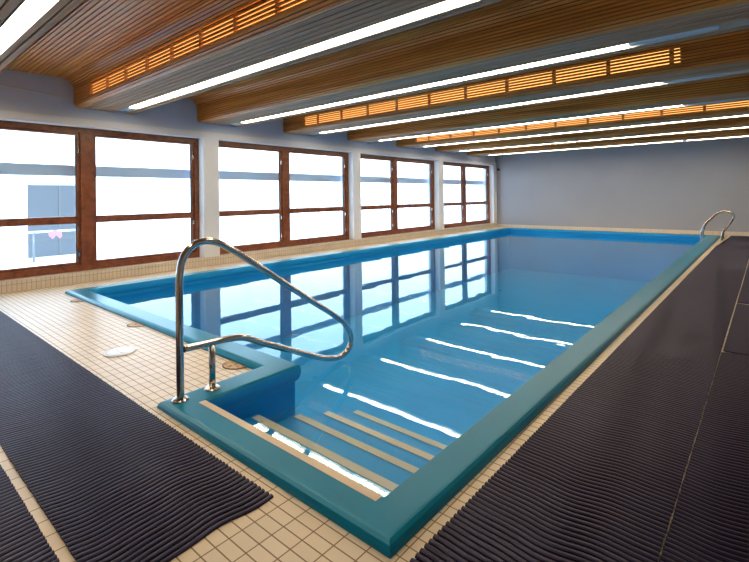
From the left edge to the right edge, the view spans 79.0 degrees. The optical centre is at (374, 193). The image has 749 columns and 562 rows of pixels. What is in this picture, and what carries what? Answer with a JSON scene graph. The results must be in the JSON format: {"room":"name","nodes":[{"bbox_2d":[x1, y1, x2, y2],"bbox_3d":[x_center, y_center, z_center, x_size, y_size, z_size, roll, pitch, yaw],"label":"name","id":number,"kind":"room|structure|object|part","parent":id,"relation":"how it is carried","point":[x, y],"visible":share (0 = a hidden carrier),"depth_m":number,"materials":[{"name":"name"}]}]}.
{"room":"indoor swimming pool","nodes":[
{"label":"indoor swimming pool","id":0,"kind":"room"},
{"bbox_2d":[0,68,496,257],"bbox_3d":[-1.584,-0.024,10.057,0.420,3.800,18.460,-1,0,40],"label":"wall","id":1,"kind":"structure","parent":0,"point":[177,118],"depth_m":8.12,"materials":[{"name":"white paint"}]},
{"bbox_2d":[0,84,61,96],"bbox_3d":[-5.939,-1.392,4.682,0.023,0.074,4.621,-1,0,40],"label":"cable conduit","id":2,"kind":"object","parent":1,"relation":"attached to","point":[0,84],"visible":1,"depth_m":6.16,"materials":[{"name":"white plastic"}]},
{"bbox_2d":[0,120,199,279],"bbox_3d":[-4.394,0.088,6.885,0.250,2.135,3.545,-1,0,40],"label":"window","id":3,"kind":"structure","parent":1,"relation":"in","point":[85,219],"depth_m":6.83,"materials":[{"name":"red wood"}]},
{"bbox_3d":[-4.917,0.078,6.158,0.087,1.960,1.610,-1,0,40],"label":"sash","id":4,"kind":"part","parent":3,"relation":"part of","materials":[{"name":"red wood"}]},
{"bbox_3d":[-3.762,0.070,7.515,0.087,1.960,1.615,-1,0,40],"label":"sash","id":5,"kind":"part","parent":3,"relation":"part of","materials":[{"name":"red wood"}]},
{"bbox_2d":[0,223,497,293],"bbox_3d":[-1.503,1.200,9.995,0.290,0.150,18.460,-1,0,40],"label":"baseboard","id":6,"kind":"structure","parent":1,"relation":"attached to","point":[52,280],"depth_m":7.79,"materials":[{"name":"beige tile"}]},
{"bbox_2d":[219,141,348,254],"bbox_3d":[-1.889,0.071,9.828,0.250,2.135,3.585,-1,0,40],"label":"window","id":7,"kind":"structure","parent":1,"relation":"in","point":[284,210],"depth_m":9.65,"materials":[{"name":"red wood"}]},
{"bbox_3d":[-2.458,0.062,9.046,0.087,1.960,1.505,-1,0,40],"label":"sash","id":8,"kind":"part","parent":7,"relation":"part of","materials":[{"name":"red wood"}]},
{"bbox_3d":[-1.290,0.054,10.418,0.087,1.960,1.760,-1,0,40],"label":"sash","id":9,"kind":"part","parent":7,"relation":"part of","materials":[{"name":"red wood"}]},
{"bbox_2d":[360,154,434,237],"bbox_3d":[0.596,0.055,12.746,0.250,2.135,3.560,-1,0,40],"label":"window","id":10,"kind":"structure","parent":1,"relation":"in","point":[393,206],"depth_m":12.55,"materials":[{"name":"red wood"}]},
{"bbox_3d":[0.020,0.045,11.956,0.087,1.960,1.460,-1,0,40],"label":"sash","id":11,"kind":"part","parent":10,"relation":"part of","materials":[{"name":"red wood"}]},
{"bbox_3d":[1.180,0.038,13.319,0.087,1.960,1.780,-1,0,40],"label":"sash","id":12,"kind":"part","parent":10,"relation":"part of","materials":[{"name":"red wood"}]},
{"bbox_2d":[443,162,489,227],"bbox_3d":[3.057,0.039,15.635,0.250,2.135,3.470,-1,0,40],"label":"window","id":13,"kind":"structure","parent":1,"relation":"in","point":[463,203],"depth_m":15.48,"materials":[{"name":"red wood"}]},
{"bbox_3d":[2.513,0.029,14.883,0.087,1.960,1.470,-1,0,40],"label":"sash","id":14,"kind":"part","parent":13,"relation":"part of","materials":[{"name":"red wood"}]},
{"bbox_3d":[3.644,0.022,16.212,0.087,1.960,1.680,-1,0,40],"label":"sash","id":15,"kind":"part","parent":13,"relation":"part of","materials":[{"name":"red wood"}]},
{"bbox_2d":[6,0,518,98],"bbox_3d":[2.139,-1.930,6.909,10.220,0.420,18.910,-1,0,40],"label":"ceiling","id":16,"kind":"structure","parent":0,"point":[97,28],"depth_m":4.74,"materials":[{"name":"brown wood"}]},
{"bbox_2d":[0,0,87,72],"bbox_3d":[-1.655,-1.601,2.305,9.634,0.590,1.078,-1,0,40],"label":"ceiling beam","id":17,"kind":"structure","parent":16,"relation":"attached to","point":[62,9],"depth_m":3.46,"materials":[{"name":"brown wood"}]},
{"bbox_2d":[0,0,58,54],"bbox_3d":[-1.591,-1.340,2.503,9.200,0.064,0.152,-1,0,40],"label":"ceiling lamp","id":18,"kind":"object","parent":17,"relation":"attached to","point":[27,13],"visible":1,"depth_m":3.40,"materials":[{"name":"grey paint"}]},
{"bbox_2d":[0,5,34,47],"bbox_3d":[-3.054,-1.306,3.749,1.515,0.047,0.080,-1,0,40],"label":"diffuser","id":19,"kind":"object","parent":18,"relation":"attached to","point":[20,17],"depth_m":3.48,"materials":[{"name":"white plastic"}]},
{"bbox_2d":[23,0,49,13],"bbox_3d":[-1.889,-1.327,2.757,1.515,0.047,0.080,-1,0,40],"label":"diffuser","id":20,"kind":"object","parent":18,"relation":"attached to","point":[29,6],"depth_m":3.14,"materials":[{"name":"white plastic"}]},
{"bbox_2d":[64,0,506,113],"bbox_3d":[-0.416,-1.609,3.759,9.634,0.590,1.078,-1,0,40],"label":"ceiling beam","id":21,"kind":"structure","parent":16,"relation":"attached to","point":[209,39],"depth_m":4.23,"materials":[{"name":"brown wood"}]},
{"bbox_2d":[90,0,314,95],"bbox_3d":[-1.470,-1.450,4.145,6.262,0.207,0.042,-1,0,40],"label":"grille","id":22,"kind":"object","parent":21,"relation":"attached to","point":[254,15],"depth_m":4.26,"materials":[{"name":"brown wood"}]},
{"bbox_2d":[117,0,479,111],"bbox_3d":[-0.352,-1.348,3.957,9.200,0.064,0.152,-1,0,40],"label":"ceiling lamp","id":23,"kind":"object","parent":21,"relation":"attached to","point":[446,5],"visible":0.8,"depth_m":4.04,"materials":[{"name":"grey paint"}]},
{"bbox_2d":[120,107,134,111],"bbox_3d":[-3.709,-1.281,6.816,0.340,0.047,0.080,-1,0,40],"label":"diffuser","id":24,"kind":"object","parent":23,"relation":"attached to","point":[128,109],"depth_m":6.79,"materials":[{"name":"blue"}]},
{"bbox_2d":[130,90,184,107],"bbox_3d":[-2.980,-1.294,6.195,1.515,0.047,0.080,-1,0,40],"label":"diffuser","id":25,"kind":"object","parent":23,"relation":"attached to","point":[177,93],"depth_m":6.15,"materials":[{"name":"white plastic"}]},
{"bbox_2d":[181,66,257,91],"bbox_3d":[-1.816,-1.314,5.203,1.515,0.047,0.080,-1,0,40],"label":"diffuser","id":26,"kind":"object","parent":23,"relation":"attached to","point":[241,72],"depth_m":5.18,"materials":[{"name":"white plastic"}]},
{"bbox_2d":[253,29,367,68],"bbox_3d":[-0.651,-1.335,4.211,1.515,0.047,0.080,-1,0,40],"label":"diffuser","id":27,"kind":"object","parent":23,"relation":"attached to","point":[361,32],"depth_m":4.11,"materials":[{"name":"white plastic"}]},
{"bbox_2d":[364,0,469,32],"bbox_3d":[0.514,-1.356,3.220,1.515,0.047,0.080,-1,0,40],"label":"diffuser","id":28,"kind":"object","parent":23,"relation":"attached to","point":[449,3],"depth_m":3.39,"materials":[{"name":"white plastic"}]},
{"bbox_2d":[192,0,748,126],"bbox_3d":[0.803,-1.617,5.190,9.634,0.590,1.078,-1,0,40],"label":"ceiling beam","id":29,"kind":"structure","parent":16,"relation":"attached to","point":[521,32],"depth_m":4.58,"materials":[{"name":"brown wood"}]},
{"bbox_2d":[229,19,748,125],"bbox_3d":[0.867,-1.356,5.388,9.200,0.064,0.152,-1,0,40],"label":"ceiling lamp","id":30,"kind":"object","parent":29,"relation":"attached to","point":[742,22],"visible":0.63,"depth_m":4.67,"materials":[{"name":"grey paint"}]},
{"bbox_2d":[242,111,298,122],"bbox_3d":[-1.761,-1.302,7.627,1.515,0.047,0.080,-1,0,40],"label":"diffuser","id":31,"kind":"object","parent":30,"relation":"attached to","point":[294,112],"depth_m":7.62,"materials":[{"name":"white plastic"}]},
{"bbox_2d":[299,96,373,111],"bbox_3d":[-0.597,-1.322,6.635,1.515,0.047,0.080,-1,0,40],"label":"diffuser","id":32,"kind":"object","parent":30,"relation":"attached to","point":[368,97],"depth_m":6.61,"materials":[{"name":"white plastic"}]},
{"bbox_2d":[373,75,476,96],"bbox_3d":[0.568,-1.343,5.643,1.515,0.047,0.080,-1,0,40],"label":"diffuser","id":33,"kind":"object","parent":30,"relation":"attached to","point":[473,76],"depth_m":5.59,"materials":[{"name":"white plastic"}]},
{"bbox_2d":[475,44,627,76],"bbox_3d":[1.733,-1.364,4.651,1.515,0.047,0.080,-1,0,40],"label":"diffuser","id":34,"kind":"object","parent":30,"relation":"attached to","point":[626,45],"depth_m":4.57,"materials":[{"name":"white plastic"}]},
{"bbox_2d":[629,25,718,46],"bbox_3d":[2.576,-1.379,3.933,0.650,0.047,0.080,-1,0,40],"label":"diffuser","id":35,"kind":"object","parent":30,"relation":"attached to","point":[715,27],"depth_m":3.91,"materials":[{"name":"blue"}]},
{"bbox_2d":[283,29,748,135],"bbox_3d":[2.028,-1.625,6.629,9.634,0.590,1.078,-1,0,40],"label":"ceiling beam","id":36,"kind":"structure","parent":16,"relation":"attached to","point":[728,52],"depth_m":5.95,"materials":[{"name":"brown wood"}]},
{"bbox_2d":[303,48,679,126],"bbox_3d":[0.975,-1.466,7.015,6.262,0.207,0.042,-1,0,40],"label":"grille","id":37,"kind":"object","parent":36,"relation":"attached to","point":[654,60],"depth_m":6.22,"materials":[{"name":"brown wood"}]},
{"bbox_2d":[309,69,748,134],"bbox_3d":[2.092,-1.364,6.827,9.200,0.064,0.152,-1,0,40],"label":"ceiling lamp","id":38,"kind":"object","parent":36,"relation":"attached to","point":[741,71],"visible":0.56,"depth_m":6.36,"materials":[{"name":"grey paint"}]},
{"bbox_2d":[321,124,375,132],"bbox_3d":[-0.536,-1.310,9.066,1.515,0.047,0.080,-1,0,40],"label":"diffuser","id":39,"kind":"object","parent":38,"relation":"attached to","point":[375,124],"depth_m":9.02,"materials":[{"name":"white plastic"}]},
{"bbox_2d":[376,114,446,124],"bbox_3d":[0.629,-1.330,8.074,1.515,0.047,0.080,-1,0,40],"label":"diffuser","id":40,"kind":"object","parent":38,"relation":"attached to","point":[442,114],"depth_m":8.02,"materials":[{"name":"white plastic"}]},
{"bbox_2d":[447,101,538,114],"bbox_3d":[1.793,-1.351,7.082,1.515,0.047,0.080,-1,0,40],"label":"diffuser","id":41,"kind":"object","parent":38,"relation":"attached to","point":[531,102],"depth_m":7.02,"materials":[{"name":"white plastic"}]},
{"bbox_2d":[538,82,661,101],"bbox_3d":[2.958,-1.372,6.090,1.515,0.047,0.080,-1,0,40],"label":"diffuser","id":42,"kind":"object","parent":38,"relation":"attached to","point":[655,84],"depth_m":6.05,"materials":[{"name":"white plastic"}]},
{"bbox_2d":[663,72,730,83],"bbox_3d":[3.801,-1.387,5.372,0.650,0.047,0.080,-1,0,40],"label":"diffuser","id":43,"kind":"object","parent":38,"relation":"attached to","point":[729,73],"depth_m":5.37,"materials":[{"name":"blue"}]},
{"bbox_2d":[347,75,748,142],"bbox_3d":[3.273,-1.633,8.091,9.634,0.590,1.078,-1,0,40],"label":"ceiling beam","id":44,"kind":"structure","parent":16,"relation":"attached to","point":[736,87],"depth_m":7.61,"materials":[{"name":"brown wood"}]},
{"bbox_2d":[370,97,748,141],"bbox_3d":[3.337,-1.372,8.289,9.200,0.064,0.152,-1,0,40],"label":"ceiling lamp","id":45,"kind":"object","parent":44,"relation":"attached to","point":[747,97],"visible":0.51,"depth_m":8.02,"materials":[{"name":"grey paint"}]},
{"bbox_2d":[379,134,432,140],"bbox_3d":[0.709,-1.318,10.527,1.515,0.047,0.080,-1,0,40],"label":"diffuser","id":46,"kind":"object","parent":45,"relation":"attached to","point":[430,134],"depth_m":10.49,"materials":[{"name":"white plastic"}]},
{"bbox_2d":[433,127,496,134],"bbox_3d":[1.873,-1.339,9.535,1.515,0.047,0.080,-1,0,40],"label":"diffuser","id":47,"kind":"object","parent":45,"relation":"attached to","point":[490,127],"depth_m":9.49,"materials":[{"name":"white plastic"}]},
{"bbox_2d":[499,117,578,126],"bbox_3d":[3.038,-1.359,8.543,1.515,0.047,0.080,-1,0,40],"label":"diffuser","id":48,"kind":"object","parent":45,"relation":"attached to","point":[575,117],"depth_m":8.52,"materials":[{"name":"white plastic"}]},
{"bbox_2d":[579,105,681,117],"bbox_3d":[4.203,-1.380,7.551,1.515,0.047,0.080,-1,0,40],"label":"diffuser","id":49,"kind":"object","parent":45,"relation":"attached to","point":[678,105],"depth_m":7.51,"materials":[{"name":"white plastic"}]},
{"bbox_2d":[684,99,737,105],"bbox_3d":[5.046,-1.395,6.833,0.650,0.047,0.080,-1,0,40],"label":"diffuser","id":50,"kind":"object","parent":45,"relation":"attached to","point":[730,99],"depth_m":6.83,"materials":[{"name":"blue"}]},
{"bbox_2d":[396,100,748,148],"bbox_3d":[4.518,-1.641,9.553,9.634,0.590,1.078,-1,0,40],"label":"ceiling beam","id":51,"kind":"structure","parent":16,"relation":"attached to","point":[739,108],"depth_m":9.20,"materials":[{"name":"brown wood"}]},
{"bbox_2d":[413,115,748,147],"bbox_3d":[4.582,-1.380,9.751,9.200,0.064,0.152,-1,0,40],"label":"ceiling lamp","id":52,"kind":"object","parent":51,"relation":"attached to","point":[741,115],"visible":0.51,"depth_m":9.58,"materials":[{"name":"grey paint"}]},
{"bbox_2d":[475,136,531,141],"bbox_3d":[3.118,-1.347,10.997,1.515,0.047,0.080,-1,0,40],"label":"diffuser","id":53,"kind":"object","parent":52,"relation":"attached to","point":[526,136],"depth_m":11.00,"materials":[{"name":"white plastic"}]},
{"bbox_2d":[536,129,603,135],"bbox_3d":[4.283,-1.367,10.005,1.515,0.047,0.080,-1,0,40],"label":"diffuser","id":54,"kind":"object","parent":52,"relation":"attached to","point":[598,129],"depth_m":9.98,"materials":[{"name":"white plastic"}]},
{"bbox_2d":[608,120,695,128],"bbox_3d":[5.448,-1.388,9.013,1.515,0.047,0.080,-1,0,40],"label":"diffuser","id":55,"kind":"object","parent":52,"relation":"attached to","point":[690,120],"depth_m":8.97,"materials":[{"name":"white plastic"}]},
{"bbox_2d":[701,115,748,119],"bbox_3d":[6.612,-1.409,8.021,1.515,0.047,0.080,-1,0,40],"label":"diffuser","id":56,"kind":"object","parent":52,"relation":"attached to","point":[741,115],"depth_m":8.23,"materials":[{"name":"white plastic"}]},
{"bbox_2d":[435,117,748,152],"bbox_3d":[5.769,-1.650,11.022,9.634,0.590,1.078,-1,0,40],"label":"ceiling beam","id":57,"kind":"structure","parent":16,"relation":"attached to","point":[702,126],"depth_m":10.78,"materials":[{"name":"brown wood"}]},
{"bbox_2d":[550,140,578,143],"bbox_3d":[4.846,-1.318,11.602,0.700,0.042,0.080,-1,0,40],"label":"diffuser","id":58,"kind":"object","parent":57,"relation":"attached to","point":[572,140],"visible":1,"depth_m":11.57,"materials":[{"name":"white plastic"}]},
{"bbox_2d":[456,127,748,151],"bbox_3d":[5.833,-1.388,11.220,9.200,0.064,0.152,-1,0,40],"label":"ceiling lamp","id":59,"kind":"object","parent":57,"relation":"attached to","point":[741,127],"visible":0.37,"depth_m":11.01,"materials":[{"name":"grey paint"}]},
{"bbox_2d":[634,131,698,136],"bbox_3d":[6.699,-1.396,10.483,1.515,0.047,0.080,-1,0,40],"label":"diffuser","id":60,"kind":"object","parent":59,"relation":"attached to","point":[694,131],"depth_m":10.52,"materials":[{"name":"white plastic"}]},
{"bbox_2d":[467,128,748,156],"bbox_3d":[7.046,-1.658,12.522,9.634,0.590,1.078,-1,0,40],"label":"ceiling beam","id":61,"kind":"structure","parent":16,"relation":"attached to","point":[736,133],"depth_m":12.41,"materials":[{"name":"brown wood"}]},
{"bbox_2d":[483,136,746,155],"bbox_3d":[7.110,-1.397,12.720,9.200,0.064,0.152,-1,0,40],"label":"ceiling lamp","id":62,"kind":"object","parent":61,"relation":"attached to","point":[739,136],"visible":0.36,"depth_m":12.84,"materials":[{"name":"grey paint"}]},
{"bbox_2d":[0,227,748,561],"bbox_3d":[2.248,1.268,6.801,9.600,0.120,18.460,-1,0,40],"label":"floor","id":63,"kind":"structure","parent":0,"point":[284,528],"depth_m":2.77,"materials":[{"name":"beige tile"}]},
{"bbox_2d":[0,464,59,561],"bbox_3d":[-2.952,1.248,2.694,5.909,0.009,0.665,-1,0,40],"label":"rubber mat","id":64,"kind":"object","parent":63,"relation":"on","point":[22,539],"visible":1,"depth_m":1.63,"materials":[{"name":"black rubber"}]},
{"bbox_2d":[70,299,83,301],"bbox_3d":[-3.550,1.273,5.393,0.216,0.006,0.108,-1,0,40],"label":"drain cover","id":65,"kind":"object","parent":63,"relation":"on","point":[74,300],"visible":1,"depth_m":5.40,"materials":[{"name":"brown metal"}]},
{"bbox_2d":[102,347,136,356],"bbox_3d":[-2.002,1.239,3.570,0.236,0.012,0.236,-1,0,40],"label":"lid","id":66,"kind":"object","parent":63,"relation":"on","point":[120,351],"visible":1,"depth_m":3.55,"materials":[{"name":"grey paint"}]},
{"bbox_2d":[127,322,143,326],"bbox_3d":[-2.293,1.251,4.323,0.216,0.006,0.108,-1,0,40],"label":"drain cover","id":67,"kind":"object","parent":63,"relation":"on","point":[133,324],"visible":1,"depth_m":4.31,"materials":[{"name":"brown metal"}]},
{"bbox_2d":[0,311,272,561],"bbox_3d":[-2.681,1.250,3.351,5.471,0.006,0.617,-1,0,40],"label":"rubber mat","id":68,"kind":"object","parent":63,"relation":"on","point":[116,482],"visible":1,"depth_m":2.03,"materials":[{"name":"black rubber"}]},
{"bbox_2d":[222,360,246,369],"bbox_3d":[-1.022,1.228,3.240,0.216,0.006,0.108,-1,0,40],"label":"drain cover","id":69,"kind":"object","parent":63,"relation":"on","point":[231,365],"visible":1,"depth_m":3.24,"materials":[{"name":"brown metal"}]},
{"bbox_2d":[65,228,720,558],"bbox_3d":[2.388,1.871,8.682,6.001,1.391,13.959,-1,0,40],"label":"swimming pool","id":70,"kind":"object","parent":63,"relation":"in","point":[454,353],"visible":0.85,"depth_m":6.46,"materials":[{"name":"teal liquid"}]},
{"bbox_2d":[172,237,353,403],"bbox_3d":[-0.668,0.791,3.152,0.094,1.058,1.496,-1,0,40],"label":"pool handrail","id":71,"kind":"object","parent":70,"relation":"on","point":[181,348],"visible":1,"depth_m":2.76,"materials":[{"name":"silver metal"}]},
{"bbox_3d":[-0.990,1.053,2.769,0.039,0.270,0.039,-1,0,40],"label":"support post","id":72,"kind":"part","parent":71,"relation":"part of","materials":[{"name":"silver metal"}]},
{"bbox_2d":[105,231,699,445],"bbox_3d":[2.356,1.930,8.702,5.562,1.275,13.621,-1,0,40],"label":"water","id":73,"kind":"object","parent":70,"relation":"in","point":[442,338],"depth_m":7.99,"materials":[{"name":"blue liquid"}]},
{"bbox_2d":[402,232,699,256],"bbox_3d":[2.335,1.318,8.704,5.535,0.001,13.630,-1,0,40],"label":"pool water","id":74,"kind":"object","parent":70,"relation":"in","point":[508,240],"visible":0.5,"depth_m":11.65,"materials":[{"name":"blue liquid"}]},
{"bbox_2d":[409,236,748,561],"bbox_3d":[4.388,1.170,5.929,0.616,0.009,16.515,-1,0,41],"label":"rubber mat","id":75,"kind":"object","parent":63,"relation":"on","point":[600,480],"visible":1,"depth_m":2.06,"materials":[{"name":"black rubber"}]},
{"bbox_2d":[659,352,748,561],"bbox_3d":[1.301,1.184,1.101,1.115,0.009,5.175,-1,0,40],"label":"rubber mat","id":76,"kind":"object","parent":63,"relation":"on","point":[710,521],"visible":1,"depth_m":1.86,"materials":[{"name":"black rubber"}]},
{"bbox_2d":[700,211,733,240],"bbox_3d":[8.476,1.085,11.242,0.680,1.333,0.072,-1,0,40],"label":"ladder rail","id":77,"kind":"object","parent":63,"relation":"attached to","point":[713,215],"visible":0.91,"depth_m":11.17,"materials":[{"name":"silver metal"}]},
{"bbox_2d":[702,210,734,238],"bbox_3d":[8.800,1.083,11.623,0.680,1.333,0.072,-1,0,40],"label":"ladder rail","id":78,"kind":"object","parent":63,"relation":"attached to","point":[721,210],"visible":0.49,"depth_m":11.61,"materials":[{"name":"silver metal"}]},
{"bbox_2d":[723,303,748,355],"bbox_3d":[3.637,1.168,3.781,1.074,0.009,1.945,-1,0,40],"label":"rubber mat","id":79,"kind":"object","parent":63,"relation":"on","point":[737,341],"visible":1,"depth_m":3.81,"materials":[{"name":"black rubber"}]},
{"bbox_2d":[737,264,748,303],"bbox_3d":[7.338,1.143,8.035,1.053,0.009,9.282,-1,0,41],"label":"rubber mat","id":80,"kind":"object","parent":63,"relation":"on","point":[743,298],"visible":1,"depth_m":5.40,"materials":[{"name":"black rubber"}]},
{"bbox_2d":[495,137,748,231],"bbox_3d":[8.210,-0.280,14.003,10.220,3.500,0.250,-1,0,40],"label":"wall","id":81,"kind":"structure","parent":0,"point":[674,185],"depth_m":14.07,"materials":[{"name":"grey paint"}]},
{"bbox_2d":[497,224,748,235],"bbox_3d":[8.230,1.119,13.813,9.580,0.100,0.025,-1,0,40],"label":"baseboard","id":82,"kind":"structure","parent":81,"relation":"attached to","point":[498,225],"depth_m":14.08,"materials":[{"name":"beige tile"}]},
{"label":"outside","id":83,"kind":"structure","parent":0,"visible":0},
{"bbox_2d":[0,217,483,269],"bbox_3d":[-11.355,2.260,29.385,39.580,0.300,90.000,-1,0,40],"label":"snowy ground","id":84,"kind":"structure","parent":83,"point":[26,262],"depth_m":16.32,"materials":[{"name":"white snow"}]},
{"bbox_2d":[28,229,74,262],"bbox_3d":[-9.430,1.544,13.753,0.057,0.910,1.700,-1,0,40],"label":"railing","id":85,"kind":"object","parent":84,"relation":"on","point":[29,232],"visible":0.55,"depth_m":13.19,"materials":[{"name":"white metal"}]},
{"bbox_3d":[-9.903,1.567,13.197,0.057,0.870,0.060,-1,0,40],"label":"post","id":86,"kind":"part","parent":85,"relation":"part of","materials":[{"name":"grey metal"}]},
{"bbox_3d":[-9.435,1.119,13.755,0.057,0.060,1.700,-1,0,40],"label":"rail","id":87,"kind":"part","parent":85,"relation":"part of","materials":[{"name":"white metal"}]},
{"bbox_2d":[48,230,61,238],"bbox_3d":[-9.535,1.213,13.558,0.034,0.267,0.372,-1,0,40],"label":"cloth","id":88,"kind":"object","parent":85,"relation":"hanging from","point":[52,234],"visible":1,"depth_m":13.55,"materials":[{"name":"pink fabric"}]},
{"bbox_2d":[0,130,483,260],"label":"window","id":89,"kind":"structure","parent":84,"relation":"on","point":[21,196],"depth_m":17.56,"materials":[{"name":"white glass"}]},
{"bbox_3d":[-10.298,0.866,14.869,0.050,2.300,1.720,-1,0,40],"label":"door","id":90,"kind":"part","parent":89,"relation":"part of","materials":[{"name":"blue glass"}]},
{"bbox_2d":[0,162,482,184],"bbox_3d":[-1.623,-0.372,10.416,0.094,0.168,18.960,-1,0,40],"label":"board","id":91,"kind":"object","parent":89,"relation":"attached to","point":[5,168],"visible":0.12,"depth_m":8.03,"materials":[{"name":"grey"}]}
]}

